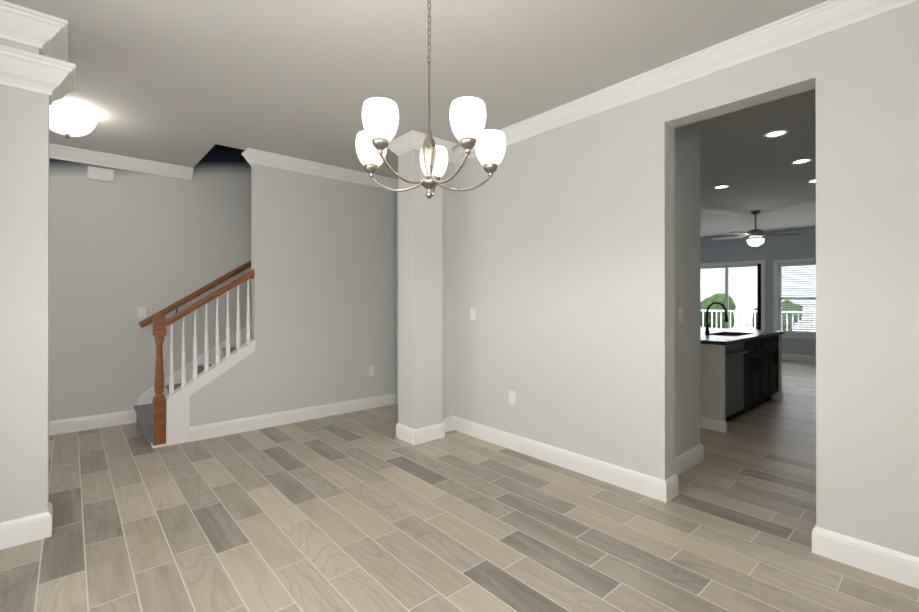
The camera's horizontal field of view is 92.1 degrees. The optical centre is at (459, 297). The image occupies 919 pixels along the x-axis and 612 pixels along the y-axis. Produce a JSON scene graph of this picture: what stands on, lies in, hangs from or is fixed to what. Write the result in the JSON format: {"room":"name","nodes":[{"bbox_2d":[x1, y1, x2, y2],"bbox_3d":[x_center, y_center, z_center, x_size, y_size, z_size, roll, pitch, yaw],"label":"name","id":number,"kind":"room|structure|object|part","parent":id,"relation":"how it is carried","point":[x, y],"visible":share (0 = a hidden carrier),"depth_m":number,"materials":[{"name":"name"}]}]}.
{"room":"dining room","nodes":[
{"label":"dining room","id":0,"kind":"room"},
{"bbox_2d":[0,38,39,54],"bbox_3d":[-3.252,-1.357,1.557,2.583,0.175,0.250,0,0,-41],"label":"wall","id":1,"kind":"structure","parent":0,"point":[19,46],"depth_m":2.27,"materials":[{"name":"white paint"}]},
{"bbox_2d":[0,0,67,60],"bbox_3d":[-3.208,-1.374,1.595,2.698,0.140,0.480,0,0,-41],"label":"crown molding","id":2,"kind":"structure","parent":1,"relation":"attached to","point":[43,33],"depth_m":2.26,"materials":[{"name":"white wood"}]},
{"bbox_2d":[0,52,49,522],"bbox_3d":[-3.272,-0.075,1.603,2.618,2.740,0.150,0,0,-41],"label":"wall","id":3,"kind":"structure","parent":0,"point":[24,303],"depth_m":2.35,"materials":[{"name":"white paint"}]},
{"bbox_2d":[0,506,52,549],"bbox_3d":[-2.429,1.230,2.244,0.534,0.134,0.036,0,0,-41],"label":"baseboard","id":4,"kind":"structure","parent":3,"relation":"attached to","point":[19,531],"depth_m":2.34,"materials":[{"name":"white wood"}]},
{"bbox_2d":[0,44,75,104],"bbox_3d":[-2.449,-1.185,2.329,0.648,0.165,0.370,0,0,-41],"label":"crown molding","id":5,"kind":"structure","parent":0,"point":[53,79],"depth_m":2.34,"materials":[{"name":"white wood"}]},
{"bbox_2d":[49,144,250,420],"bbox_3d":[-2.847,-1.447,5.183,8.220,5.500,0.120,0,0,-41],"label":"wall","id":6,"kind":"structure","parent":0,"point":[125,245],"depth_m":4.61,"materials":[{"name":"paint"}]},
{"bbox_2d":[49,410,136,435],"bbox_3d":[-4.581,1.233,3.561,3.240,0.134,0.016,0,0,-41],"label":"baseboard","id":7,"kind":"structure","parent":6,"relation":"attached to","point":[69,425],"depth_m":4.38,"materials":[{"name":"white wood"}]},
{"bbox_2d":[87,166,114,182],"bbox_3d":[-3.581,-1.231,4.427,0.210,0.125,0.045,0,0,-41],"label":"door chime","id":8,"kind":"object","parent":6,"relation":"attached to","point":[100,174],"visible":0.98,"depth_m":4.41,"materials":[{"name":"white plastic"}]},
{"bbox_2d":[49,143,192,179],"bbox_3d":[-4.372,-1.381,3.699,3.730,0.115,0.095,0,0,-41],"label":"crown molding","id":9,"kind":"structure","parent":6,"relation":"attached to","point":[67,153],"depth_m":4.45,"materials":[{"name":"white"}]},
{"bbox_2d":[138,307,145,317],"bbox_3d":[-3.339,0.152,4.657,0.072,0.116,0.014,0,0,-41],"label":"light switch","id":10,"kind":"object","parent":6,"relation":"attached to","point":[141,312],"visible":1,"depth_m":4.66,"materials":[{"name":"white plastic"}]},
{"bbox_2d":[190,164,395,426],"bbox_3d":[-0.760,-1.446,5.566,4.580,5.500,0.120,0,0,-41],"label":"wall","id":11,"kind":"structure","parent":0,"point":[323,294],"depth_m":4.77,"materials":[{"name":"white paint"}]},
{"bbox_2d":[190,393,395,441],"bbox_3d":[-1.466,1.236,4.849,2.580,0.134,0.016,0,0,-41],"label":"baseboard","id":12,"kind":"structure","parent":11,"relation":"attached to","point":[212,430],"depth_m":4.55,"materials":[{"name":"white wood"}]},
{"bbox_2d":[241,148,397,188],"bbox_3d":[-1.269,-1.379,4.983,2.115,0.115,0.105,0,0,-41],"label":"crown molding","id":13,"kind":"structure","parent":11,"relation":"attached to","point":[252,156],"depth_m":4.71,"materials":[{"name":"white"}]},
{"bbox_2d":[369,366,373,375],"bbox_3d":[-1.037,0.868,5.232,0.072,0.116,0.008,0,0,-41],"label":"outlet","id":14,"kind":"object","parent":11,"relation":"attached to","point":[371,370],"visible":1,"depth_m":5.23,"materials":[{"name":"white plastic"}]},
{"bbox_2d":[396,184,397,404],"bbox_3d":[2.466,-0.060,8.201,8.530,2.740,0.120,0,0,-41],"label":"wall","id":15,"kind":"structure","parent":0,"point":[397,296],"depth_m":5.41,"materials":[{"name":"grey paint"}]},
{"bbox_2d":[3,0,826,237],"bbox_3d":[1.707,-1.488,4.654,14.360,0.100,6.930,0,0,-41],"label":"ceiling","id":16,"kind":"structure","parent":0,"point":[303,79],"depth_m":2.84,"materials":[{"name":"grey paint"}]},
{"bbox_2d":[49,104,97,138],"bbox_3d":[-2.978,-1.321,3.363,0.360,0.237,0.360,0,0,-41],"label":"light","id":17,"kind":"object","parent":16,"relation":"attached to","point":[67,121],"visible":0.9,"depth_m":3.29,"materials":[{"name":"white glass"}]},
{"bbox_2d":[356,0,505,198],"bbox_3d":[-0.120,-0.925,1.808,0.644,1.037,0.636,0,0,-41],"label":"chandelier","id":18,"kind":"object","parent":16,"relation":"hanging from","point":[380,120],"visible":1,"depth_m":1.80,"materials":[{"name":"silver metal"}]},
{"bbox_3d":[-0.380,-0.634,1.913,0.133,0.136,0.133,0,0,-41],"label":"lamp shade","id":19,"kind":"part","parent":18,"relation":"part of","materials":[{"name":"white glass"}]},
{"bbox_3d":[-0.287,-0.635,1.610,0.133,0.136,0.133,0,0,-41],"label":"lamp shade","id":20,"kind":"part","parent":18,"relation":"part of","materials":[{"name":"white glass"}]},
{"bbox_3d":[-0.268,-0.491,1.875,0.129,0.090,0.216,0,0,-41],"label":"arm","id":21,"kind":"part","parent":18,"relation":"part of"},
{"bbox_3d":[-0.216,-0.492,1.704,0.242,0.090,0.059,0,0,-41],"label":"arm","id":22,"kind":"part","parent":18,"relation":"part of"},
{"bbox_3d":[-0.125,-1.191,1.827,0.017,0.410,0.017,0,0,-41],"label":"chain","id":23,"kind":"part","parent":18,"relation":"part of","materials":[{"name":"silver metal"}]},
{"bbox_3d":[-0.125,-0.691,1.826,0.072,0.570,0.072,0,0,-41],"label":"stem","id":24,"kind":"part","parent":18,"relation":"part of","materials":[{"name":"silver metal"}]},
{"bbox_3d":[-0.121,-0.633,2.096,0.133,0.136,0.133,0,0,-41],"label":"lamp shade","id":25,"kind":"part","parent":18,"relation":"part of","materials":[{"name":"white glass"}]},
{"bbox_3d":[-0.037,-0.492,1.702,0.036,0.090,0.246,0,0,-41],"label":"arm","id":26,"kind":"part","parent":18,"relation":"part of"},
{"bbox_3d":[0.019,-0.491,1.870,0.226,0.090,0.108,0,0,-41],"label":"arm","id":27,"kind":"part","parent":18,"relation":"part of"},
{"bbox_3d":[0.030,-0.635,1.605,0.133,0.136,0.133,0,0,-41],"label":"lamp shade","id":28,"kind":"part","parent":18,"relation":"part of","materials":[{"name":"white glass"}]},
{"bbox_3d":[0.133,-0.634,1.905,0.133,0.136,0.133,0,0,-41],"label":"lamp shade","id":29,"kind":"part","parent":18,"relation":"part of","materials":[{"name":"white glass"}]},
{"bbox_2d":[713,185,729,188],"bbox_3d":[3.381,-1.430,5.719,0.190,0.009,0.190,0,0,-41],"label":"recessed light","id":30,"kind":"object","parent":16,"relation":"in","point":[720,186],"visible":0.98,"depth_m":5.71,"materials":[{"name":"white"}]},
{"bbox_2d":[711,211,801,245],"bbox_3d":[4.892,-1.146,7.398,1.286,0.569,1.236,0,0,-41],"label":"ceiling fan","id":31,"kind":"object","parent":16,"relation":"hanging from","point":[755,235],"visible":1,"depth_m":7.30,"materials":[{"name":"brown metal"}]},
{"bbox_3d":[4.667,-1.035,7.642,0.130,0.010,0.570,14,-9,-42],"label":"blade","id":32,"kind":"part","parent":31,"relation":"part of","materials":[{"name":"brown wood"}]},
{"bbox_3d":[4.586,-1.036,7.208,0.570,0.010,0.130,0,-10,-25],"label":"blade","id":33,"kind":"part","parent":31,"relation":"part of","materials":[{"name":"brown"}]},
{"bbox_3d":[5.293,-1.036,7.300,0.570,0.010,0.130,0,10,11],"label":"blade","id":34,"kind":"part","parent":31,"relation":"part of","materials":[{"name":"brown"}]},
{"bbox_2d":[763,129,788,137],"bbox_3d":[2.766,-1.434,3.873,0.190,0.009,0.190,0,0,-41],"label":"recessed light","id":35,"kind":"object","parent":16,"relation":"in","point":[775,133],"visible":0.98,"depth_m":3.88,"materials":[{"name":"white"}]},
{"bbox_2d":[790,158,812,163],"bbox_3d":[3.588,-1.432,4.650,0.190,0.009,0.190,0,0,-41],"label":"recessed light","id":36,"kind":"object","parent":16,"relation":"in","point":[802,161],"visible":1,"depth_m":4.64,"materials":[{"name":"white"}]},
{"bbox_2d":[442,163,453,417],"bbox_3d":[0.052,-0.068,4.579,0.900,2.740,0.150,0,0,-41],"label":"wall","id":37,"kind":"structure","parent":0,"point":[447,302],"depth_m":4.34,"materials":[{"name":"white paint"}]},
{"bbox_2d":[388,140,400,155],"bbox_3d":[-0.228,-1.380,4.500,1.189,0.115,0.095,0,0,-41],"label":"crown molding","id":38,"kind":"structure","parent":37,"relation":"attached to","point":[390,146],"depth_m":4.11,"materials":[{"name":"white"}]},
{"bbox_2d":[396,417,449,439],"bbox_3d":[-0.183,1.235,4.480,1.080,0.134,0.016,0,0,-41],"label":"baseboard","id":39,"kind":"structure","parent":37,"relation":"attached to","point":[401,430],"depth_m":4.08,"materials":[{"name":"white wood"}]},
{"bbox_2d":[393,130,456,159],"bbox_3d":[-0.278,-1.381,4.058,0.529,0.115,0.222,0,0,-41],"label":"crown molding","id":40,"kind":"structure","parent":37,"relation":"attached to","point":[411,140],"depth_m":3.98,"materials":[{"name":"white"}]},
{"bbox_2d":[0,360,918,611],"bbox_3d":[3.401,1.355,5.811,19.000,0.100,8.200,0,0,-41],"label":"floor","id":41,"kind":"structure","parent":0,"point":[366,510],"depth_m":2.48,"materials":[{"name":"tile"}]},
{"bbox_2d":[133,260,255,447],"bbox_3d":[-1.343,-0.627,5.684,4.498,3.864,1.109,0,0,-41],"label":"stairs","id":42,"kind":"structure","parent":41,"relation":"on","point":[162,409],"depth_m":4.10,"materials":[{"name":"wood"}]},
{"bbox_3d":[-2.336,-0.010,4.177,0.060,0.056,0.878,0,33,49],"label":"handrail","id":43,"kind":"part","parent":42,"relation":"part of","materials":[{"name":"brown wood"}]},
{"bbox_2d":[398,149,441,428],"bbox_3d":[-0.365,-0.069,4.135,0.314,2.740,0.267,0,0,-41],"label":"column","id":44,"kind":"structure","parent":41,"relation":"on","point":[419,309],"depth_m":4.03,"materials":[{"name":"white paint"}]},
{"bbox_2d":[410,421,445,444],"bbox_3d":[-0.272,1.234,4.025,0.346,0.134,0.016,0,0,-41],"label":"baseboard","id":45,"kind":"structure","parent":44,"relation":"attached to","point":[437,431],"depth_m":4.00,"materials":[{"name":"white wood"}]},
{"bbox_2d":[701,334,782,432],"bbox_3d":[3.058,0.881,5.278,2.088,0.845,0.898,0,0,-41],"label":"kitchen island","id":46,"kind":"object","parent":41,"relation":"on","point":[741,371],"depth_m":4.62,"materials":[{"name":"black wood"}]},
{"bbox_2d":[701,334,744,345],"bbox_3d":[2.449,0.440,4.919,0.730,0.035,1.145,0,0,-41],"label":"island countertop","id":47,"kind":"structure","parent":46,"relation":"on","point":[706,339],"depth_m":4.47,"materials":[{"name":"white stone"}]},
{"bbox_2d":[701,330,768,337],"bbox_3d":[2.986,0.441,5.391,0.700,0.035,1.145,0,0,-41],"label":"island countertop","id":48,"kind":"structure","parent":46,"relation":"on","point":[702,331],"depth_m":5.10,"materials":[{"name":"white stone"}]},
{"bbox_2d":[705,302,727,333],"bbox_3d":[3.094,0.237,5.317,0.121,0.374,0.256,0,0,-41],"label":"faucet","id":49,"kind":"object","parent":48,"relation":"on","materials":[{"name":"black metal"}]},
{"bbox_2d":[725,342,747,416],"bbox_3d":[2.823,0.827,4.523,0.600,0.720,0.076,0,0,-41],"label":"dishwasher","id":50,"kind":"object","parent":46,"relation":"in","point":[734,351],"depth_m":4.54,"materials":[{"name":"silver metal"}]},
{"bbox_2d":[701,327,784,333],"bbox_3d":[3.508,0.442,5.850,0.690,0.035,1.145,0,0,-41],"label":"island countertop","id":51,"kind":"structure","parent":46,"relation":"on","point":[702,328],"depth_m":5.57,"materials":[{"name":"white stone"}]},
{"bbox_2d":[454,1,918,556],"bbox_3d":[1.265,-0.071,2.996,0.150,2.740,3.830,0,0,-41],"label":"wall","id":52,"kind":"structure","parent":0,"point":[564,260],"depth_m":2.87,"materials":[{"name":"white paint"}]},
{"bbox_2d":[470,308,475,319],"bbox_3d":[0.123,0.151,4.169,0.014,0.116,0.072,0,0,-41],"label":"light switch","id":53,"kind":"object","parent":52,"relation":"attached to","point":[472,313],"visible":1,"depth_m":4.16,"materials":[{"name":"white plastic"}]},
{"bbox_2d":[509,390,514,404],"bbox_3d":[0.449,0.855,3.801,0.008,0.116,0.072,0,0,-41],"label":"outlet","id":54,"kind":"object","parent":52,"relation":"attached to","point":[511,397],"visible":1,"depth_m":3.80,"materials":[{"name":"white plastic"}]},
{"bbox_2d":[450,416,669,502],"bbox_3d":[0.626,1.233,3.593,0.016,0.134,2.086,0,0,-41],"label":"baseboard","id":55,"kind":"structure","parent":52,"relation":"attached to","point":[666,490],"depth_m":3.33,"materials":[{"name":"white wood"}]},
{"bbox_2d":[448,0,918,163],"bbox_3d":[1.124,-1.383,2.955,0.120,0.115,3.710,0,0,-41],"label":"crown molding","id":56,"kind":"structure","parent":52,"relation":"attached to","point":[823,18],"depth_m":2.57,"materials":[{"name":"white wood"}]},
{"bbox_2d":[812,525,918,588],"bbox_3d":[2.091,1.229,1.943,0.036,0.134,0.862,0,0,-41],"label":"baseboard","id":57,"kind":"structure","parent":52,"relation":"attached to","point":[896,566],"depth_m":2.10,"materials":[{"name":"white wood"}]},
{"bbox_2d":[675,121,700,456],"bbox_3d":[1.594,-0.071,3.333,0.790,2.740,0.120,0,0,-41],"label":"wall","id":58,"kind":"structure","parent":0,"point":[688,300],"depth_m":3.38,"materials":[{"name":"white paint"}]},
{"bbox_2d":[679,307,682,322],"bbox_3d":[1.650,0.129,3.292,0.072,0.116,0.014,0,0,-41],"label":"light switch","id":59,"kind":"object","parent":58,"relation":"attached to","point":[680,314],"visible":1,"depth_m":3.28,"materials":[{"name":"white plastic"}]},
{"bbox_2d":[670,443,703,484],"bbox_3d":[1.645,1.232,3.284,0.806,0.134,0.016,0,0,-41],"label":"baseboard","id":60,"kind":"structure","parent":58,"relation":"attached to","point":[690,458],"depth_m":3.34,"materials":[{"name":"white wood"}]},
{"bbox_2d":[700,227,815,355],"bbox_3d":[7.433,-0.059,8.861,0.200,2.740,5.690,0,0,-41],"label":"wall","id":61,"kind":"structure","parent":0,"point":[771,248],"depth_m":9.53,"materials":[{"name":"grey paint"}]},
{"bbox_2d":[700,260,764,329],"bbox_3d":[6.170,0.247,10.222,0.138,2.135,1.535,0,0,-41],"label":"sliding glass door","id":62,"kind":"structure","parent":61,"relation":"in","point":[753,263],"depth_m":10.11,"materials":[{"name":"white"}]},
{"bbox_2d":[757,264,760,329],"bbox_3d":[6.587,0.283,9.716,0.060,2.060,0.075,0,0,-41],"label":"stile","id":63,"kind":"object","parent":62,"relation":"attached to","point":[758,296],"visible":0.5,"depth_m":9.70,"materials":[{"name":"brown metal"}]},
{"bbox_2d":[773,258,815,338],"bbox_3d":[7.289,0.019,8.926,0.170,1.645,1.630,0,0,-41],"label":"living room window","id":64,"kind":"structure","parent":61,"relation":"in","point":[804,334],"depth_m":9.28,"materials":[{"name":"white"}]},
{"bbox_3d":[7.335,0.007,8.968,0.005,1.470,1.440,0,0,-41],"label":"glass","id":65,"kind":"part","parent":64,"relation":"part of","materials":[{"name":"white"}]},
{"bbox_2d":[782,353,815,362],"bbox_3d":[7.892,1.243,8.172,0.016,0.134,3.815,0,0,-41],"label":"baseboard","id":66,"kind":"structure","parent":61,"relation":"attached to","point":[802,358],"depth_m":9.15,"materials":[{"name":"white wood"}]},
{"bbox_2d":[701,264,815,331],"bbox_3d":[12.856,-5.021,22.330,10.600,13.925,14.300,0,0,-41],"label":"sky","id":67,"kind":"structure","parent":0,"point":[714,280],"depth_m":16.86,"materials":[{"name":"white"}]},
{"label":"outside","id":68,"kind":"structure","parent":0,"visible":0},
{"bbox_3d":[8.198,1.635,10.561,3.200,0.560,7.000,0,0,-41],"label":"deck","id":69,"kind":"object","parent":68,"visible":0},
{"bbox_2d":[701,307,815,331],"bbox_3d":[9.324,0.812,11.554,0.100,1.090,7.000,0,0,-41],"label":"deck railing","id":70,"kind":"object","parent":69,"relation":"on","point":[738,322],"depth_m":12.78,"materials":[{"name":"white wood"}]},
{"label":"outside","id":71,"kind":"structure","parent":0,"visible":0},
{"bbox_3d":[23.502,2.102,27.350,48.360,0.300,70.000,0,0,-41],"label":"lawn","id":72,"kind":"structure","parent":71,"visible":0},
{"bbox_2d":[701,293,735,328],"bbox_3d":[9.071,0.885,15.733,1.660,2.083,1.398,0,0,-41],"label":"tree","id":73,"kind":"object","parent":72,"relation":"on","point":[717,299],"depth_m":15.17,"materials":[{"name":"green plant"}]},
{"bbox_2d":[752,300,802,330],"bbox_3d":[10.343,0.991,14.524,1.421,1.865,1.357,0,0,-41],"label":"tree","id":74,"kind":"object","parent":72,"relation":"on","point":[787,302],"depth_m":14.16,"materials":[{"name":"green plant"}]}
]}

